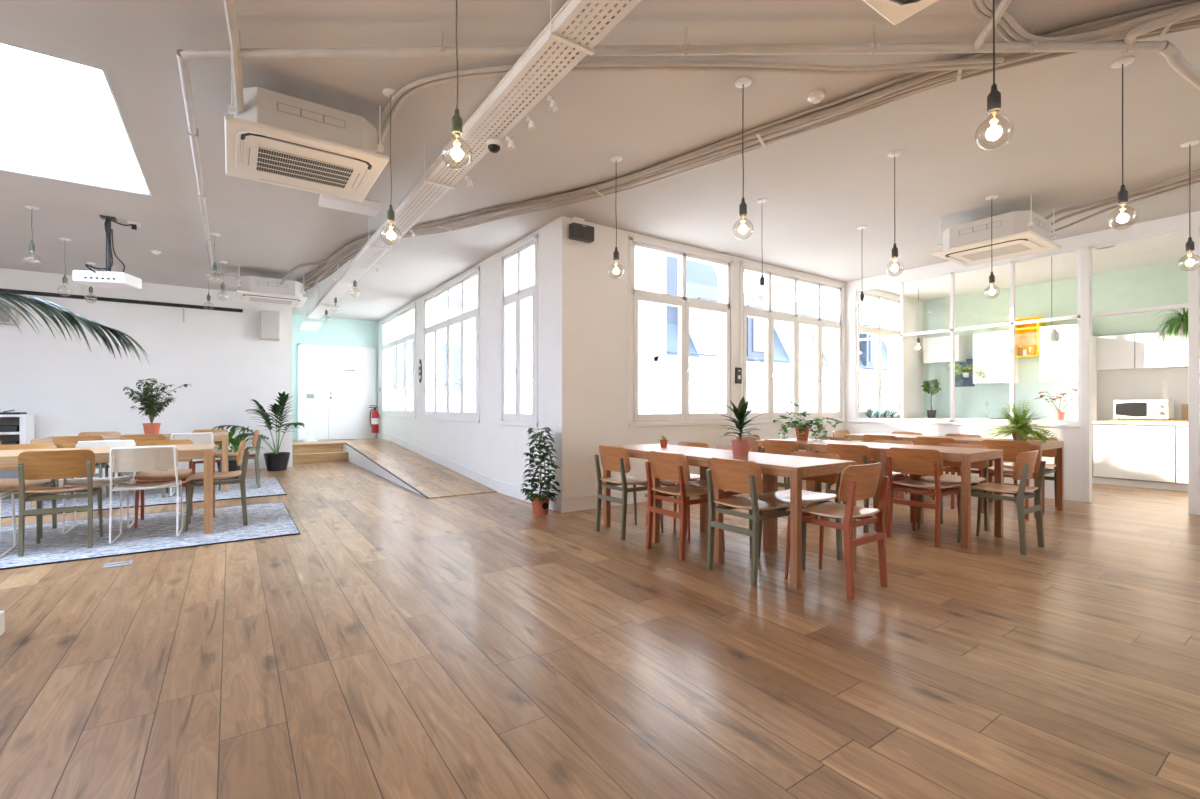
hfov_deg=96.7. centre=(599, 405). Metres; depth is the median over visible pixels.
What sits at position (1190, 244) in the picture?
socket
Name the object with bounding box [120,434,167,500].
dining chair
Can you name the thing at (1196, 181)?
pipe
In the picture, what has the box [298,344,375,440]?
door
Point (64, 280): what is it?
socket
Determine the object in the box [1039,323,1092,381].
upper cabinet
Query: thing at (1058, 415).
orchid plant
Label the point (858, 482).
dining chair
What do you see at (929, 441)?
dining chair
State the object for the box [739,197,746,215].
socket
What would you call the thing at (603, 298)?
wall
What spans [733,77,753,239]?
pendant lamp
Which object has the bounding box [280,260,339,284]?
pipe
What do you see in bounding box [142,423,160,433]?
pot
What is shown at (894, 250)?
socket
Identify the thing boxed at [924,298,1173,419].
wall
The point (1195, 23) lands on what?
conduit
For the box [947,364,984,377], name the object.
pothos
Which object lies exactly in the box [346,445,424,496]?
ramp side
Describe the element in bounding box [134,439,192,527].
dining chair
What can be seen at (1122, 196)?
socket
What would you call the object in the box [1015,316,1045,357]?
shelf
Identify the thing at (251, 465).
baseboard
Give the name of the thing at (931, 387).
topiary tree
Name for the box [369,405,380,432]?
fire extinguisher
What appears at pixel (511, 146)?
spotlight
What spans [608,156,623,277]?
pendant lamp
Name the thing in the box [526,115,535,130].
spotlight
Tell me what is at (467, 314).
window
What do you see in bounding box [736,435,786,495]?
dining chair
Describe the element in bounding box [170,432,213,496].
chair
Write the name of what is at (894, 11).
air conditioner
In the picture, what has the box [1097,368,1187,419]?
backsplash
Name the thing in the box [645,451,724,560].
dining chair
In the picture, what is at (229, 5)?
drain pipe
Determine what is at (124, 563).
box
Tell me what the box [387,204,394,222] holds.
socket
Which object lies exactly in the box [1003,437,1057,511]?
dining chair
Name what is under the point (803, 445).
table
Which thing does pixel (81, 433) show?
dining chair
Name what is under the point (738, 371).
wall thermostat
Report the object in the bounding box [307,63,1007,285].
conduit
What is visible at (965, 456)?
table
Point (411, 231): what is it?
spotlight
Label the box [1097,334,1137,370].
upper cabinet
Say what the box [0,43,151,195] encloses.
window
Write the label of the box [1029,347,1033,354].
storage jar
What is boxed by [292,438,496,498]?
ramp
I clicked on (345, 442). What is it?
trim
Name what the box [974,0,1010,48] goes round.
pipe
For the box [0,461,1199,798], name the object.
floor
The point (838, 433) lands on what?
dining chair
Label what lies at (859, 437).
table
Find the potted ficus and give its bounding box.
[123,379,189,433]
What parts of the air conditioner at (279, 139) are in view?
plate, casing, panel, knockout panel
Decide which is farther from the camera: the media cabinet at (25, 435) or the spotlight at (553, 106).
the media cabinet at (25, 435)
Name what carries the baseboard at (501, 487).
attached to the wall at (487, 447)
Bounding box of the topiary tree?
[921,378,941,417]
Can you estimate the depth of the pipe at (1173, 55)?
2.81 m
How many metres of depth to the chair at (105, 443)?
4.91 m
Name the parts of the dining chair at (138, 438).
backrest, leg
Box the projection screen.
[0,287,244,321]
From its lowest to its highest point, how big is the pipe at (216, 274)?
0.106 m
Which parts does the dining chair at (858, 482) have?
leg, seat rail, rail, leg, seat, leg, backrest, seat rail, rail, leg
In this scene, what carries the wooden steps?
on the floor
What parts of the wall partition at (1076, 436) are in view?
sill, rail, post, post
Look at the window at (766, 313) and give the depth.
7.89 m
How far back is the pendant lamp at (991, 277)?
5.10 m
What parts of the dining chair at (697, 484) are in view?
seat, rail, backrest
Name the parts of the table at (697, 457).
leg, leg, leg, leg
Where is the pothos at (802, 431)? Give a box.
[773,401,842,440]
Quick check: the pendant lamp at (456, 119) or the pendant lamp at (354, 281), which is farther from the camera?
the pendant lamp at (354, 281)
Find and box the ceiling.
[0,0,1199,320]
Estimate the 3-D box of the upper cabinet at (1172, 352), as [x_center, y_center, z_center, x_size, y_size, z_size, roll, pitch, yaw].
[8.082,-0.775,7.079,0.348,0.490,1.345,0,0,-35]
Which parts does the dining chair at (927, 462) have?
leg, rail, seat rail, leg, backrest, seat, leg, seat rail, rail, leg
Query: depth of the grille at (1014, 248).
5.52 m
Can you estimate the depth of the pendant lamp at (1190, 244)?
4.06 m
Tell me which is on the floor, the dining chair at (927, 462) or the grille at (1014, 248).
the dining chair at (927, 462)
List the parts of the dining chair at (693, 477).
leg, leg, seat, backrest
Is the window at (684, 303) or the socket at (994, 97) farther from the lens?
the window at (684, 303)
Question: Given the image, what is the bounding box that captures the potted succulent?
[658,435,667,447]
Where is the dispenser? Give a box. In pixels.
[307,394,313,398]
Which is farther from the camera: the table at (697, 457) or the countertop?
the countertop
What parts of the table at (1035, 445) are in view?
leg, leg, leg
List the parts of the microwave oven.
door, control panel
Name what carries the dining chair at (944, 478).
on the floor
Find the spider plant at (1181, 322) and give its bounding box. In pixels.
[1153,308,1187,343]
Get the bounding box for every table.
[0,443,214,533]
[31,432,227,505]
[603,444,703,531]
[651,448,769,561]
[714,454,855,588]
[755,438,845,516]
[811,441,915,530]
[844,433,921,498]
[880,445,1002,548]
[898,435,980,498]
[962,438,1063,517]
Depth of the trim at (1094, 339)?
7.80 m
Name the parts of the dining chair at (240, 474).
leg, leg, seat, rail, rail, backrest, leg, leg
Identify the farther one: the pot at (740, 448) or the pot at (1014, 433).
the pot at (1014, 433)
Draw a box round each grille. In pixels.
[0,305,9,321]
[250,297,291,304]
[256,147,353,188]
[961,244,1031,260]
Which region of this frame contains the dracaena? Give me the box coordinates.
[715,397,764,456]
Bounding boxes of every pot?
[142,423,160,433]
[217,460,240,471]
[264,452,289,470]
[532,495,549,514]
[660,439,667,447]
[731,440,749,456]
[795,427,809,440]
[1012,429,1027,440]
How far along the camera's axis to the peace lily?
8.44 m
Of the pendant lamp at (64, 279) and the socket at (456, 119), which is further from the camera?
the pendant lamp at (64, 279)
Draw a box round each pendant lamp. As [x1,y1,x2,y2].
[23,205,39,260]
[58,238,70,295]
[86,262,95,296]
[205,274,213,309]
[208,233,221,279]
[217,261,228,296]
[350,259,359,297]
[380,88,396,245]
[442,0,471,169]
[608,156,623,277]
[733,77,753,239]
[755,198,768,300]
[857,226,867,313]
[886,150,903,274]
[914,287,922,348]
[975,0,1013,149]
[984,195,999,298]
[1044,328,1059,341]
[1108,56,1137,229]
[1178,140,1199,269]
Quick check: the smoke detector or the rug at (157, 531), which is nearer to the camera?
the rug at (157, 531)
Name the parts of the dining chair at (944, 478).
leg, leg, seat, backrest, leg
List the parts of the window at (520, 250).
sash, sash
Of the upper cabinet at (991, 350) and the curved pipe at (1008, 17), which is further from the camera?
the upper cabinet at (991, 350)
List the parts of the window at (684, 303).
sash, sash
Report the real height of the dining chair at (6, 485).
0.772 m
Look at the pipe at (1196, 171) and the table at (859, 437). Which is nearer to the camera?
the pipe at (1196, 171)
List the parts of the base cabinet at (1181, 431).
drawer, drawer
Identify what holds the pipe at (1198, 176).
attached to the ceiling
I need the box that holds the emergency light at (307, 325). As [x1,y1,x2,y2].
[298,307,320,330]
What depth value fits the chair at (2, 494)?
4.17 m
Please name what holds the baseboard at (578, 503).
attached to the wall at (603, 298)
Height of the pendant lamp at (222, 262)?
0.533 m
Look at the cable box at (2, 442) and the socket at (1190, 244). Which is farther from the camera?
the cable box at (2, 442)
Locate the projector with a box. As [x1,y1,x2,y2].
[73,215,141,288]
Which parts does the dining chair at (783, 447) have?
backrest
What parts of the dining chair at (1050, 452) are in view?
seat, backrest, leg, rail, leg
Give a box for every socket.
[29,240,34,251]
[62,274,67,283]
[127,221,140,229]
[213,262,216,270]
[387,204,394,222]
[452,108,461,134]
[613,247,618,260]
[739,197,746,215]
[760,274,764,284]
[860,291,863,300]
[892,243,897,257]
[987,83,1000,113]
[989,272,994,282]
[1117,184,1127,204]
[1185,237,1193,251]
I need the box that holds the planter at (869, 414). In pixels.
[864,404,899,418]
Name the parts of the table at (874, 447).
leg, leg, leg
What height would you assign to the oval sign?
0.440 m
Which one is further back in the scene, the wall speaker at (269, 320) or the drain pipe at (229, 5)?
the wall speaker at (269, 320)
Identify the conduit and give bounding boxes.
[298,0,1199,281]
[300,3,1191,282]
[304,14,1199,283]
[304,16,1199,286]
[306,19,1199,286]
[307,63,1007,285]
[309,26,1199,286]
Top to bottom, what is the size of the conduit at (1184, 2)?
0.030 m
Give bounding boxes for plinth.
[0,611,4,635]
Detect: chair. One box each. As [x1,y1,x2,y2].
[0,443,56,537]
[0,491,16,557]
[18,449,102,556]
[53,435,108,499]
[62,440,135,534]
[71,432,120,493]
[109,446,182,544]
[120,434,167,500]
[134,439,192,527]
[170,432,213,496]
[184,440,248,531]
[192,429,227,474]
[218,430,261,490]
[594,445,663,539]
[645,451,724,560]
[646,442,708,533]
[685,445,753,536]
[706,457,789,584]
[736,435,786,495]
[758,451,842,570]
[761,439,819,504]
[784,462,888,599]
[818,437,851,492]
[824,443,871,532]
[831,430,849,484]
[861,434,896,498]
[871,439,913,508]
[886,447,960,546]
[891,431,922,493]
[914,436,958,508]
[918,443,988,530]
[930,434,981,496]
[957,450,1045,554]
[981,439,1043,519]
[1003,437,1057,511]
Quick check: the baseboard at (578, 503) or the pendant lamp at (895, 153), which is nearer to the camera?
the pendant lamp at (895, 153)
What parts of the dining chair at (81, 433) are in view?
backrest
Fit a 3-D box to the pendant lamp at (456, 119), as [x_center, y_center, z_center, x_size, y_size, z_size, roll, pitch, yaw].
[-0.619,-1.513,2.307,0.126,0.973,0.126,0,0,-35]
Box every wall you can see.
[0,268,291,469]
[292,314,377,440]
[378,216,579,497]
[580,221,923,495]
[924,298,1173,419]
[943,261,1187,345]
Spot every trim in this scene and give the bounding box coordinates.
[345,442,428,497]
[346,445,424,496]
[1092,336,1096,420]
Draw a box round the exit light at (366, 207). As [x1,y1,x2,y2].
[318,194,380,215]
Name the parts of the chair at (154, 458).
sled frame, rail, backrest, cross rod, seat, sled frame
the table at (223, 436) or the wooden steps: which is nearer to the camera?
the table at (223, 436)
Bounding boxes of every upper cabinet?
[923,335,966,363]
[973,330,1017,383]
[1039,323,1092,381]
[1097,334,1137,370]
[1135,330,1187,368]
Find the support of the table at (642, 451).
on the floor
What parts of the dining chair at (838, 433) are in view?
backrest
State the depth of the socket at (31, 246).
5.35 m
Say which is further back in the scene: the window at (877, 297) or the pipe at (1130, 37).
the window at (877, 297)
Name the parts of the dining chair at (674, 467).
leg, rail, seat rail, backrest, seat, leg, leg, rail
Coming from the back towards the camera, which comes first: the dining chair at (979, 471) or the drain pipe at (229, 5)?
the dining chair at (979, 471)
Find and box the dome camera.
[486,139,501,152]
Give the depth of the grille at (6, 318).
7.60 m
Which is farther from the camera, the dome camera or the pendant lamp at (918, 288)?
the pendant lamp at (918, 288)
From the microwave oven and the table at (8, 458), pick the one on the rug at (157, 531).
the table at (8, 458)
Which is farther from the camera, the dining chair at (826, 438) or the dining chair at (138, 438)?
the dining chair at (138, 438)
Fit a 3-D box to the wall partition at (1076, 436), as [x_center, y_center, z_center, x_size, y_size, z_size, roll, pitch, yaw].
[5.777,-0.440,6.088,0.150,3.120,6.239,0,0,-35]
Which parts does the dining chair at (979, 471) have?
backrest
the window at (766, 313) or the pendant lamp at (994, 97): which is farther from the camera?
the window at (766, 313)
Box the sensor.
[807,90,824,103]
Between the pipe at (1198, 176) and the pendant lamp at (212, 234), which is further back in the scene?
the pendant lamp at (212, 234)
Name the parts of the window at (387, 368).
sash, sash, sash, sash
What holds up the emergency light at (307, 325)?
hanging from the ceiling
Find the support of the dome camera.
attached to the cable tray
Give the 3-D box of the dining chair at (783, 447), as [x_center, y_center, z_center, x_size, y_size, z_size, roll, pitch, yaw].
[2.003,0.735,5.594,0.485,0.772,0.419,0,0,-35]
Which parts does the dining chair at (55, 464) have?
leg, rail, leg, seat rail, backrest, seat, seat rail, leg, rail, leg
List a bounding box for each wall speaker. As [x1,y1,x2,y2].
[0,304,15,324]
[260,310,279,340]
[569,217,593,242]
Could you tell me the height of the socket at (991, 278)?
0.108 m
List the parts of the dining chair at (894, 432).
backrest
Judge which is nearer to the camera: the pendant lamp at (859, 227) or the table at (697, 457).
the table at (697, 457)
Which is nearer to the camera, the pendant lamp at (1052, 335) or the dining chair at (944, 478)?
the dining chair at (944, 478)
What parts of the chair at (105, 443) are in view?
sled frame, seat, backrest, rail, sled frame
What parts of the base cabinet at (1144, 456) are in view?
drawer, drawer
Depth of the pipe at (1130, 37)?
2.60 m
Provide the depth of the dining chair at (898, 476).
5.39 m
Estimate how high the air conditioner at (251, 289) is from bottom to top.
0.414 m
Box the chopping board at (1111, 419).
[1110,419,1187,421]
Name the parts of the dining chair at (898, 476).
backrest, seat, rail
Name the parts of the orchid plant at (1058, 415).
pot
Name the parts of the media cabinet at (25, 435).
panel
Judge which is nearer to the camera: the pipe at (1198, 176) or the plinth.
the plinth
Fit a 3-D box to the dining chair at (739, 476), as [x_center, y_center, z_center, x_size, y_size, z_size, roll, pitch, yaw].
[1.034,0.735,3.621,0.485,0.772,0.419,0,0,-35]
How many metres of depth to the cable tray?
3.11 m
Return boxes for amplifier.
[0,425,19,431]
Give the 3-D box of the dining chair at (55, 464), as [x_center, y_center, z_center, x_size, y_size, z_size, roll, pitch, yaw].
[-4.248,0.723,4.224,0.419,0.772,0.485,0,0,-35]
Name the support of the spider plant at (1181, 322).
on the upper cabinet at (1172, 352)
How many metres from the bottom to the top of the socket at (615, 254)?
0.108 m
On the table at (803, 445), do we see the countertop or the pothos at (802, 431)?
the pothos at (802, 431)
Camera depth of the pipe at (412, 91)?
3.10 m
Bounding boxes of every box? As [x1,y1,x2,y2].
[1,441,19,444]
[102,560,132,568]
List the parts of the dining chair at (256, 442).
leg, seat, rail, backrest, leg, leg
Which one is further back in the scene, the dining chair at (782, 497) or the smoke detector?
the smoke detector
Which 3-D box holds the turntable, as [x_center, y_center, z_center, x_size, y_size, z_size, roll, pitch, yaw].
[-8.608,0.086,7.432,0.800,0.067,0.300,0,0,-35]
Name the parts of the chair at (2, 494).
seat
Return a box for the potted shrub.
[521,427,560,514]
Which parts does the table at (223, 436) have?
leg, leg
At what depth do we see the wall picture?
9.57 m
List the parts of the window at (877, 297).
sash, sash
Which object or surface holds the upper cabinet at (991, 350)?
attached to the wall at (969, 400)
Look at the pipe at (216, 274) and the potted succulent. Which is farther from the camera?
the pipe at (216, 274)
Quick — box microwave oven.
[1114,400,1173,419]
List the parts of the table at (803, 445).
leg, leg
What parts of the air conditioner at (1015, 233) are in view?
knockout panel, plate, panel, casing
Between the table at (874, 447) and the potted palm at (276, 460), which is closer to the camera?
the table at (874, 447)
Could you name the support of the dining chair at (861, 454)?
on the floor
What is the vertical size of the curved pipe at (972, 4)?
0.063 m
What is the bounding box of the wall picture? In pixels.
[955,359,973,386]
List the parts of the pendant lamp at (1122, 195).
cord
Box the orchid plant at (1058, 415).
[1034,389,1077,419]
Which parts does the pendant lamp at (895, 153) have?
cord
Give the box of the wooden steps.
[292,442,347,463]
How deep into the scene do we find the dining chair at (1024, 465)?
4.18 m
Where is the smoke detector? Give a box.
[151,250,160,254]
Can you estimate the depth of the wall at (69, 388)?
8.64 m
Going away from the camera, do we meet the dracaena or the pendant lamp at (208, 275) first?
the dracaena
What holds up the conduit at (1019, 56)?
attached to the ceiling
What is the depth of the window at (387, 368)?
11.15 m
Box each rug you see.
[0,502,299,569]
[1,477,286,517]
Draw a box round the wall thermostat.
[735,367,741,383]
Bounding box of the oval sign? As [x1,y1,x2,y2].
[419,359,421,382]
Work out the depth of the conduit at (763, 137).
4.19 m
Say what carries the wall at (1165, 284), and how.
attached to the wall at (969, 400)
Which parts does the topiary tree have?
pot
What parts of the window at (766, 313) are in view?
sash, sash, sash, sash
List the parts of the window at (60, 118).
frame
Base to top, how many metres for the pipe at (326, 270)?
0.232 m
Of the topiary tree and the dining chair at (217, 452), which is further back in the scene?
the topiary tree
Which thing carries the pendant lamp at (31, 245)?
hanging from the ceiling
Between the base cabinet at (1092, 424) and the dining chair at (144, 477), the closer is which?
the dining chair at (144, 477)
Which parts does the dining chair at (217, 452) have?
leg, backrest, seat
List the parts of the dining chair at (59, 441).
backrest, leg, leg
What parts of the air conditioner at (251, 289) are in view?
plate, casing, panel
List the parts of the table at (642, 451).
leg, leg, leg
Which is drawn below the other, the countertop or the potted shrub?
the potted shrub
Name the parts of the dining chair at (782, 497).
leg, seat, leg, backrest, seat rail, leg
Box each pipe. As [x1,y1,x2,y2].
[176,24,1199,276]
[214,273,238,280]
[224,0,243,110]
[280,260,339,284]
[304,269,327,291]
[376,57,1003,135]
[377,63,998,153]
[968,0,1197,41]
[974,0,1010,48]
[976,0,1156,41]
[985,0,1198,41]
[1044,168,1199,219]
[1051,175,1199,225]
[1051,180,1199,232]
[1124,2,1199,48]
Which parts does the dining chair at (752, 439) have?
backrest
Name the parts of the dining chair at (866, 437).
backrest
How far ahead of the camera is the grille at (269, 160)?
3.57 m
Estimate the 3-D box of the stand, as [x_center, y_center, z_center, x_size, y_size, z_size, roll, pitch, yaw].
[-6.217,0.190,11.446,0.280,1.140,0.280,0,0,-35]
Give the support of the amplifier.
on the media cabinet at (25, 435)
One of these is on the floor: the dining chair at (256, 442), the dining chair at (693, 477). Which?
the dining chair at (693, 477)
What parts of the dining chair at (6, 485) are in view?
seat, backrest, leg, rail, leg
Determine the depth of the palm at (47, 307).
2.78 m
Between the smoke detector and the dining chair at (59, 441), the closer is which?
the dining chair at (59, 441)
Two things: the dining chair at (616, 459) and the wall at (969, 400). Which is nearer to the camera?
the dining chair at (616, 459)
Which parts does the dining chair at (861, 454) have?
leg, backrest, leg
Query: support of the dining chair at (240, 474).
on the rug at (157, 531)
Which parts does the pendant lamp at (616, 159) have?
cord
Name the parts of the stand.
post, panel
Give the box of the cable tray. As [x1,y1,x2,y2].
[306,0,641,319]
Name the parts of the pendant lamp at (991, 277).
cord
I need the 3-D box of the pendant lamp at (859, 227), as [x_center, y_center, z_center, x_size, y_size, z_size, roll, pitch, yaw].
[2.929,-1.513,5.960,0.126,0.973,0.126,0,0,-35]
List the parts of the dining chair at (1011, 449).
leg, seat rail, backrest, seat, leg, leg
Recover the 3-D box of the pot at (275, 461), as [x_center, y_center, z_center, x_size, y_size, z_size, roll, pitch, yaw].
[-5.631,0.970,9.298,0.400,0.300,0.400,0,0,-35]
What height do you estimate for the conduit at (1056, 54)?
0.040 m
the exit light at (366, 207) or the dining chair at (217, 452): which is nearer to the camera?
the exit light at (366, 207)
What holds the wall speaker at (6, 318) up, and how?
attached to the wall at (69, 388)
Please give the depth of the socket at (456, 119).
2.29 m
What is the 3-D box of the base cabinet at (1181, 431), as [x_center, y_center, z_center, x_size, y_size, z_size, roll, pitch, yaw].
[8.098,0.689,6.829,0.590,0.862,0.915,0,0,-35]
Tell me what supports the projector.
hanging from the ceiling
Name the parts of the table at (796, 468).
leg, leg, leg, leg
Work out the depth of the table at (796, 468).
3.44 m
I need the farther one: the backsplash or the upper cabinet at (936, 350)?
the upper cabinet at (936, 350)
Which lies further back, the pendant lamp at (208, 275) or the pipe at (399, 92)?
the pendant lamp at (208, 275)
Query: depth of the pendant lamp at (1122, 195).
3.09 m
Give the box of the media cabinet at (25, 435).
[0,414,33,478]
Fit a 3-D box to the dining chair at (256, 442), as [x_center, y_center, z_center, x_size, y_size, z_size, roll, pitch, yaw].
[-4.902,0.723,7.260,0.485,0.772,0.419,0,0,-35]
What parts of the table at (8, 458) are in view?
leg, leg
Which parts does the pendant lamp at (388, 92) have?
cord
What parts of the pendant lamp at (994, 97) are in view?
cord, glass bulb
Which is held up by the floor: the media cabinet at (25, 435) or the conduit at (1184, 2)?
the media cabinet at (25, 435)
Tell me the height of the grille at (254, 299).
0.004 m
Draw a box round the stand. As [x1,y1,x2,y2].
[303,388,317,441]
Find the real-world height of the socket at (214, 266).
0.108 m
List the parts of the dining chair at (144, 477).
leg, leg, seat rail, seat, backrest, leg, leg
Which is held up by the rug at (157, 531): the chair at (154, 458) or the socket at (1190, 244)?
the chair at (154, 458)
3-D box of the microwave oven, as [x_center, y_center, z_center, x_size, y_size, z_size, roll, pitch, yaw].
[7.548,0.054,7.411,0.372,0.275,0.540,0,0,-35]
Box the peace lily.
[215,426,264,471]
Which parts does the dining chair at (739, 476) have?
leg, rail, seat rail, backrest, leg, seat, leg, rail, seat rail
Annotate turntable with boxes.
[0,410,26,414]
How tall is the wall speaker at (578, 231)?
0.235 m
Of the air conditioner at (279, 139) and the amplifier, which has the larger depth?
the amplifier
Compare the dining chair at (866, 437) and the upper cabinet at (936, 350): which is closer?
the dining chair at (866, 437)
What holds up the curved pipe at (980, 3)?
attached to the pipe at (1130, 37)
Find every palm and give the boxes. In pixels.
[0,292,148,361]
[211,391,304,470]
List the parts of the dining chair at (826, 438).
backrest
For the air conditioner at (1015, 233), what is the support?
attached to the ceiling
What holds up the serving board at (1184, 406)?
on the countertop
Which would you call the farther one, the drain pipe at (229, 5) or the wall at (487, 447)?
the wall at (487, 447)
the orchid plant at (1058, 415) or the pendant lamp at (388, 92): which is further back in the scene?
the orchid plant at (1058, 415)
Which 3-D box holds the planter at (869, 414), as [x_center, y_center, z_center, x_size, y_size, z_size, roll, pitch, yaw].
[4.733,0.533,9.001,1.147,1.175,0.298,0,0,-35]
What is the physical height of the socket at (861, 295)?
0.108 m
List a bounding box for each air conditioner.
[224,71,388,201]
[236,266,306,307]
[863,0,937,24]
[932,194,1061,266]
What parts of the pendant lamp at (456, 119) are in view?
glass bulb, cord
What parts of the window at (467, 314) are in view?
sash, sash, sash, sash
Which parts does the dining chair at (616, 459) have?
leg, seat rail, rail, backrest, leg, seat, leg, rail, leg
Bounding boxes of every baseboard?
[59,460,291,479]
[377,432,562,512]
[563,475,805,512]
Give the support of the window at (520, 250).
in the wall at (487, 447)
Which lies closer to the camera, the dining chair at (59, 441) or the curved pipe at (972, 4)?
the curved pipe at (972, 4)
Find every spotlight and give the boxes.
[410,230,416,237]
[465,176,472,187]
[505,136,514,149]
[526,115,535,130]
[547,94,557,111]
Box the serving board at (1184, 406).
[1182,404,1187,419]
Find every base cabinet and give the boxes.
[1092,424,1093,482]
[1093,424,1175,489]
[1176,425,1187,491]
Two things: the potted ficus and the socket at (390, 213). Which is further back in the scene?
the potted ficus
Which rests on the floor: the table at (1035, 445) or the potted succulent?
the table at (1035, 445)
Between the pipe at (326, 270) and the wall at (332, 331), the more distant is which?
the wall at (332, 331)
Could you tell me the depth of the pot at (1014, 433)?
5.73 m
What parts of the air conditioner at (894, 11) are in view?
plate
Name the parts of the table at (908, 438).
leg, leg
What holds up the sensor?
attached to the ceiling
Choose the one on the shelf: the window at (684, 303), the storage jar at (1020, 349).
the storage jar at (1020, 349)
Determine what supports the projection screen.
attached to the wall at (69, 388)
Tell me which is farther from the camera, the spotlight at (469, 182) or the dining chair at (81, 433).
the dining chair at (81, 433)
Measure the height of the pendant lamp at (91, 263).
0.563 m
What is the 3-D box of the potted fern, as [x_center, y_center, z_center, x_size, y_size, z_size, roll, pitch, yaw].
[4.560,0.180,5.763,0.655,0.549,0.680,0,0,8]
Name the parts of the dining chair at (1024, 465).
leg, seat rail, leg, rail, seat, rail, leg, backrest, seat rail, leg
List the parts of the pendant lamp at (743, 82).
cord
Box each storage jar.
[1018,346,1022,355]
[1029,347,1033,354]
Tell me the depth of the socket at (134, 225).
5.81 m
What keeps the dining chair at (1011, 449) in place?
on the floor
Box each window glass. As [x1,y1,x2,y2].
[393,252,534,413]
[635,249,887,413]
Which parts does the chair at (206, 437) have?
sled frame, rail, backrest, seat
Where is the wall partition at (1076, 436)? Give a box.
[844,211,1199,514]
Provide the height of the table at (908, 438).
0.745 m
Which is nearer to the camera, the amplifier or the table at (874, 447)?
the table at (874, 447)
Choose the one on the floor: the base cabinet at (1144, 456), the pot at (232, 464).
the base cabinet at (1144, 456)
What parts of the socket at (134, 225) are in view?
plate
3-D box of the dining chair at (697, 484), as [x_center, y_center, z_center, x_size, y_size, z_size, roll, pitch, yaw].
[1.022,0.735,4.550,0.485,0.772,0.419,0,0,-37]
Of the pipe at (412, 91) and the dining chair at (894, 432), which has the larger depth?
the dining chair at (894, 432)
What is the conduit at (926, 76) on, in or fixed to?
attached to the ceiling
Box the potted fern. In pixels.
[982,399,1059,441]
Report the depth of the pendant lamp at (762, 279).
5.18 m
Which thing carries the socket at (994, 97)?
attached to the pendant lamp at (994, 97)
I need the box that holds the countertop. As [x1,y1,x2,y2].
[909,417,1187,425]
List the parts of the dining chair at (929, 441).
backrest, leg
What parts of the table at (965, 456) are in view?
leg, leg, leg, leg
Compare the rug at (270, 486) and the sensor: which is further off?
the rug at (270, 486)
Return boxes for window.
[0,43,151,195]
[381,302,415,418]
[423,266,479,422]
[499,233,537,426]
[628,235,734,426]
[740,260,844,423]
[860,290,899,417]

